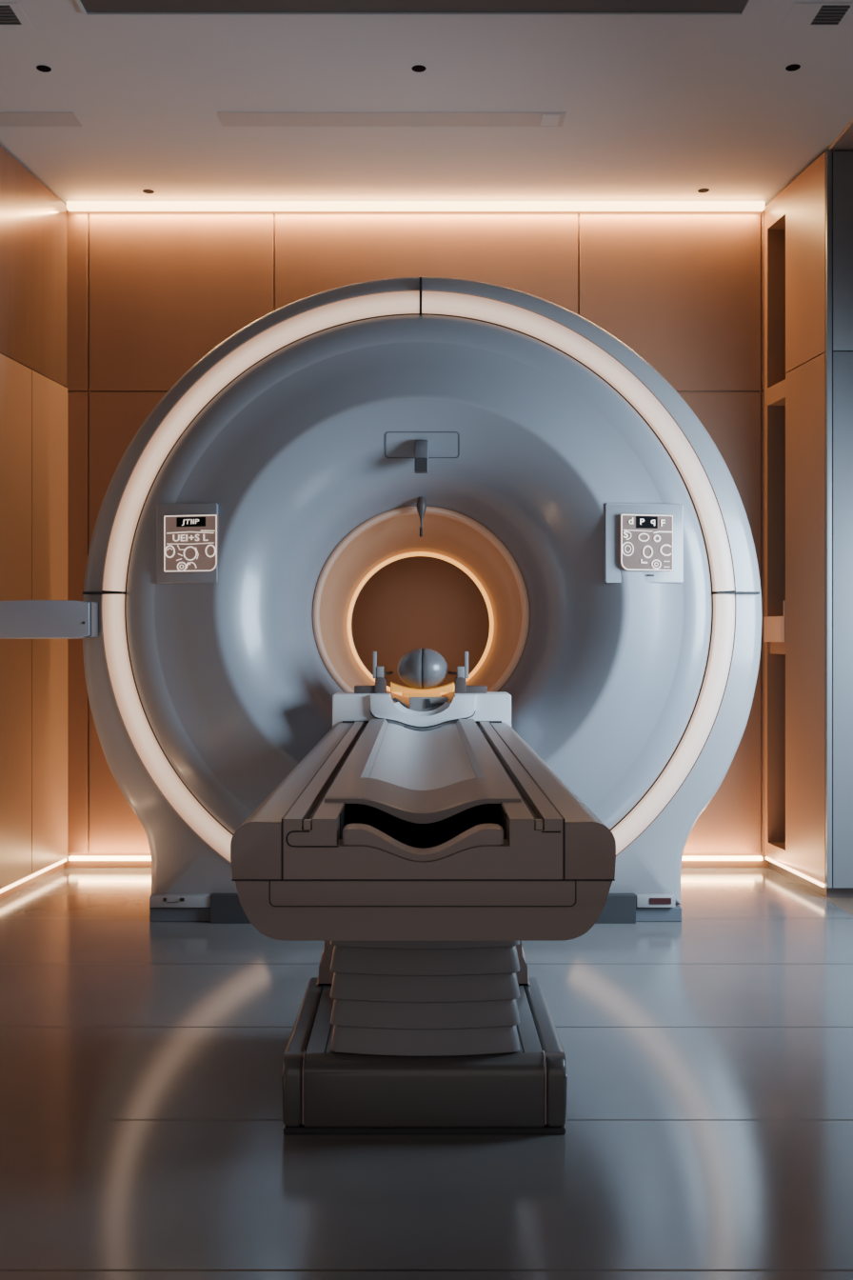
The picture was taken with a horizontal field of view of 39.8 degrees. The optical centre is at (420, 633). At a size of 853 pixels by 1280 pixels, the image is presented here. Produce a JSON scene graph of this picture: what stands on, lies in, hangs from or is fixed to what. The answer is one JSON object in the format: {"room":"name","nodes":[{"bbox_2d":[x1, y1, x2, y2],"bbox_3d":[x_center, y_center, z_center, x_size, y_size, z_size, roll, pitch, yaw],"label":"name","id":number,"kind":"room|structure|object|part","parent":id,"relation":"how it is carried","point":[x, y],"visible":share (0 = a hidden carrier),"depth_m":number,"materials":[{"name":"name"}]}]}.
{"room":"radiology room","nodes":[
{"label":"radiology room","id":0,"kind":"room"},
{"bbox_2d":[0,145,67,889],"bbox_3d":[-1.926,-0.454,2.030,0.064,2.908,6.498,0,0,6],"label":"wall","id":1,"kind":"structure","parent":0,"point":[33,407],"depth_m":4.89,"materials":[{"name":"brown wood"}]},
{"bbox_2d":[0,858,66,893],"bbox_3d":[-1.783,1.007,3.220,0.019,0.012,4.061,0,0,6],"label":"led strip","id":2,"kind":"object","parent":1,"relation":"attached to","point":[63,860],"visible":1,"depth_m":4.88,"materials":[{"name":"white plastic"}]},
{"bbox_2d":[0,600,98,638],"bbox_3d":[-1.433,-0.050,4.245,0.514,0.137,0.084,0,0,0],"label":"support arm","id":3,"kind":"object","parent":1,"relation":"attached to","point":[24,618],"visible":1,"depth_m":4.21,"materials":[{"name":"grey plastic"}]},
{"bbox_2d":[64,203,769,867],"bbox_3d":[0.000,-0.435,5.310,3.800,2.970,0.100,0,0,0],"label":"wall","id":4,"kind":"structure","parent":0,"point":[150,294],"depth_m":5.26,"materials":[{"name":"orange wood"}]},
{"bbox_2d":[68,856,762,860],"bbox_3d":[-0.022,1.005,5.265,3.095,0.018,0.030,0,0,0],"label":"led strip","id":5,"kind":"object","parent":4,"relation":"attached to","point":[70,858],"visible":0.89,"depth_m":5.25,"materials":[{"name":"white plastic"}]},
{"bbox_2d":[66,201,764,211],"bbox_3d":[-0.022,-1.902,5.249,3.103,0.033,0.034,0,0,0],"label":"led strip","id":6,"kind":"object","parent":4,"relation":"attached to","point":[70,206],"visible":1,"depth_m":5.23,"materials":[{"name":"white plastic"}]},
{"bbox_2d":[0,867,852,1279],"bbox_3d":[0.550,1.090,2.380,6.300,0.080,7.160,0,0,0],"label":"floor","id":7,"kind":"structure","parent":0,"point":[709,1135],"depth_m":2.52,"materials":[{"name":"tile"}]},
{"bbox_2d":[82,277,761,923],"bbox_3d":[0.005,-0.136,4.640,2.522,2.372,0.920,0,0,0],"label":"gantry","id":8,"kind":"object","parent":7,"relation":"on","point":[604,532],"visible":0.8,"depth_m":4.28,"materials":[{"name":"grey plastic"}]},
{"bbox_2d":[347,551,493,695],"bbox_3d":[-0.002,-0.035,4.872,0.606,0.606,0.016,0,0,0],"label":"light","id":9,"kind":"object","parent":8,"relation":"attached to","point":[395,556],"depth_m":4.87,"materials":[{"name":"plastic"}]},
{"bbox_3d":[0.002,-0.643,4.282,0.048,0.121,0.068,0,0,0],"label":"camera arm","id":10,"kind":"part","parent":8,"relation":"part of"},
{"bbox_3d":[0.005,-0.687,4.295,0.262,0.076,0.072,0,0,0],"label":"camera plate","id":11,"kind":"part","parent":8,"relation":"part of","materials":[{"name":"grey plastic"}]},
{"bbox_2d":[230,692,616,1134],"bbox_3d":[0.004,0.633,3.149,0.645,0.835,2.362,0,0,0],"label":"table","id":12,"kind":"object","parent":7,"relation":"on","point":[423,842],"visible":1,"depth_m":2.46,"materials":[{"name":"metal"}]},
{"bbox_3d":[-0.276,0.364,3.078,0.086,0.097,2.215,0,0,0],"label":"rail","id":13,"kind":"part","parent":12,"relation":"part of","materials":[{"name":"grey plastic"}]},
{"bbox_3d":[-0.220,0.312,4.158,0.111,0.006,0.016,0,0,0],"label":"rail","id":14,"kind":"part","parent":12,"relation":"part of","materials":[{"name":"black plastic"}]},
{"bbox_2d":[354,651,393,693],"bbox_3d":[-0.170,0.140,4.266,0.139,0.150,0.078,0,0,0],"label":"clamp","id":15,"kind":"object","parent":12,"relation":"on","point":[378,672],"visible":1,"depth_m":4.24,"materials":[{"name":"grey plastic"}]},
{"bbox_3d":[-0.120,0.144,4.276,0.040,0.015,0.012,0,0,-31],"label":"pad rod","id":16,"kind":"part","parent":15,"relation":"part of","materials":[{"name":"black plastic"}]},
{"bbox_2d":[394,700,450,715],"bbox_3d":[0.005,0.267,4.250,0.203,0.048,0.151,0,0,0],"label":"headrest cover","id":17,"kind":"object","parent":12,"relation":"on","point":[416,707],"depth_m":4.19,"materials":[{"name":"white plastic"}]},
{"bbox_2d":[390,681,454,698],"bbox_3d":[0.005,0.206,4.268,0.229,0.056,0.105,0,0,0],"label":"cushion","id":18,"kind":"object","parent":12,"relation":"on","point":[406,691],"visible":0.97,"depth_m":4.22,"materials":[{"name":"orange fabric"}]},
{"bbox_2d":[397,648,448,689],"bbox_3d":[0.007,0.129,4.290,0.184,0.149,0.183,0,0,0],"label":"ball","id":19,"kind":"object","parent":18,"relation":"on","point":[420,669],"visible":1,"depth_m":4.22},
{"bbox_2d":[448,651,486,693],"bbox_3d":[0.169,0.140,4.266,0.139,0.150,0.078,0,0,0],"label":"clamp","id":20,"kind":"object","parent":12,"relation":"on","point":[460,683],"visible":1,"depth_m":4.24,"materials":[{"name":"grey plastic"}]},
{"bbox_3d":[0.118,0.144,4.276,0.040,0.015,0.012,0,0,31],"label":"pad rod","id":21,"kind":"part","parent":20,"relation":"part of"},
{"bbox_3d":[0.241,0.312,4.158,0.091,0.006,0.016,0,0,0],"label":"rail","id":22,"kind":"part","parent":12,"relation":"part of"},
{"bbox_3d":[0.283,0.364,3.078,0.086,0.097,2.215,0,0,0],"label":"rail","id":23,"kind":"part","parent":12,"relation":"part of","materials":[{"name":"grey plastic"}]},
{"bbox_2d":[763,149,852,897],"bbox_3d":[2.555,-0.426,4.963,2.050,2.952,0.663,0,0,0],"label":"tall cabinet","id":24,"kind":"object","parent":7,"relation":"on","point":[809,617],"depth_m":4.78,"materials":[{"name":"brown wood"}]},
{"bbox_2d":[763,600,785,641],"bbox_3d":[1.719,-0.051,5.162,0.354,0.178,0.224,0,0,-6],"label":"shelf","id":25,"kind":"object","parent":24,"relation":"attached to","point":[774,619],"depth_m":5.19,"materials":[{"name":"brown wood"}]},
{"bbox_2d":[767,379,785,405],"bbox_3d":[1.722,-1.048,5.146,0.350,0.076,0.196,0,0,-6],"label":"shelf","id":26,"kind":"object","parent":24,"relation":"attached to","point":[776,391],"depth_m":5.15,"materials":[{"name":"orange wood"}]},
{"bbox_2d":[770,641,785,654],"bbox_3d":[1.728,0.065,5.147,0.338,0.051,0.196,0,0,-6],"label":"shelf","id":27,"kind":"object","parent":24,"relation":"attached to","point":[776,648],"depth_m":5.14,"materials":[{"name":"orange wood"}]},
{"bbox_3d":[1.562,0.997,4.941,0.007,0.012,0.581,0,0,-6],"label":"led strip","id":28,"kind":"part","parent":24,"relation":"part of","materials":[{"name":"white plastic"}]},
{"bbox_3d":[1.740,-0.456,4.972,0.350,2.892,0.613,0,0,-6],"label":"panel","id":29,"kind":"part","parent":24,"relation":"part of","materials":[{"name":"brown wood"}]},
{"bbox_3d":[1.608,-0.450,4.666,0.020,2.904,0.068,0,0,0],"label":"edge post","id":30,"kind":"part","parent":24,"relation":"part of","materials":[{"name":"black metal"}]},
{"bbox_3d":[1.930,-1.504,4.643,0.616,0.783,0.021,0,0,0],"label":"door","id":31,"kind":"part","parent":24,"relation":"part of","materials":[{"name":"grey metal"}]},
{"bbox_3d":[1.930,-0.053,4.643,0.616,2.110,0.021,0,0,0],"label":"door","id":32,"kind":"part","parent":24,"relation":"part of","materials":[{"name":"grey metal"}]},
{"bbox_2d":[0,0,852,203],"bbox_3d":[0.550,-1.960,2.380,6.300,0.080,7.160,0,0,0],"label":"ceiling","id":33,"kind":"structure","parent":0,"point":[658,109],"depth_m":4.25,"materials":[{"name":"paint"}]},
{"bbox_2d":[0,2,34,29],"bbox_3d":[-1.331,-1.917,3.663,0.208,0.006,0.155,0,0,0],"label":"ceiling vent","id":34,"kind":"object","parent":33,"relation":"in","point":[12,16],"visible":1,"depth_m":3.67,"materials":[{"name":"metal"}]},
{"bbox_2d":[0,112,82,126],"bbox_3d":[-1.470,-1.919,4.400,0.380,0.002,0.120,0,0,0],"label":"ceiling vent","id":35,"kind":"object","parent":33,"relation":"in","point":[7,119],"visible":1,"depth_m":4.40,"materials":[{"name":"paint"}]},
{"bbox_2d":[36,64,51,72],"bbox_3d":[-1.282,-1.919,4.005,0.050,0.001,0.050,0,0,0],"label":"recessed light","id":36,"kind":"object","parent":33,"relation":"in","point":[45,69],"visible":1,"depth_m":4.00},
{"bbox_2d":[142,189,154,193],"bbox_3d":[-1.183,-1.919,5.119,0.050,0.001,0.050,0,0,0],"label":"recessed light","id":37,"kind":"object","parent":33,"relation":"in","point":[144,190],"visible":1,"depth_m":5.12,"materials":[{"name":"brown metal"}]},
{"bbox_2d":[217,112,566,126],"bbox_3d":[-0.107,-1.918,4.400,1.286,0.003,0.120,0,0,0],"label":"ceiling vent","id":38,"kind":"object","parent":33,"relation":"in","point":[228,119],"visible":1,"depth_m":4.39,"materials":[{"name":"paint"}]},
{"bbox_2d":[75,0,753,16],"bbox_3d":[-0.020,-1.914,3.167,2.044,0.012,0.954,0,0,0],"label":"ceiling panel","id":39,"kind":"object","parent":33,"relation":"attached to","point":[89,8],"visible":1,"depth_m":3.61,"materials":[{"name":"paint"}]},
{"bbox_2d":[411,64,426,72],"bbox_3d":[-0.006,-1.919,4.005,0.050,0.001,0.050,0,0,0],"label":"recessed light","id":40,"kind":"object","parent":33,"relation":"in","point":[418,69],"visible":1,"depth_m":4.00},
{"bbox_2d":[698,188,709,192],"bbox_3d":[1.226,-1.919,5.108,0.050,0.001,0.050,0,0,0],"label":"recessed light","id":41,"kind":"object","parent":33,"relation":"in","point":[701,190],"visible":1,"depth_m":5.11,"materials":[{"name":"brown metal"}]},
{"bbox_2d":[785,63,800,71],"bbox_3d":[1.264,-1.919,3.998,0.050,0.001,0.050,0,0,0],"label":"recessed light","id":42,"kind":"object","parent":33,"relation":"in","point":[791,68],"visible":1,"depth_m":4.00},
{"bbox_2d":[779,2,852,29],"bbox_3d":[1.240,-1.917,3.663,0.206,0.006,0.155,0,0,0],"label":"ceiling vent","id":43,"kind":"object","parent":33,"relation":"in","point":[802,15],"visible":1,"depth_m":3.66,"materials":[{"name":"metal"}]},
{"bbox_2d":[829,119,852,150],"bbox_3d":[2.606,-1.912,1.724,1.988,0.016,5.848,0,0,0],"label":"trim","id":44,"kind":"structure","parent":33,"relation":"attached to","point":[844,141],"depth_m":4.56,"materials":[{"name":"brown wood"}]},
{"bbox_3d":[-1.968,-0.435,2.030,0.736,2.970,6.460,0,0,0],"label":"wall","id":45,"kind":"structure","parent":0,"visible":0},
{"bbox_2d":[0,861,64,899],"bbox_3d":[-1.934,1.032,2.030,0.048,0.036,6.496,0,0,6],"label":"baseboard","id":46,"kind":"structure","parent":45,"relation":"attached to","point":[6,893],"depth_m":4.91,"materials":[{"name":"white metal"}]}
]}

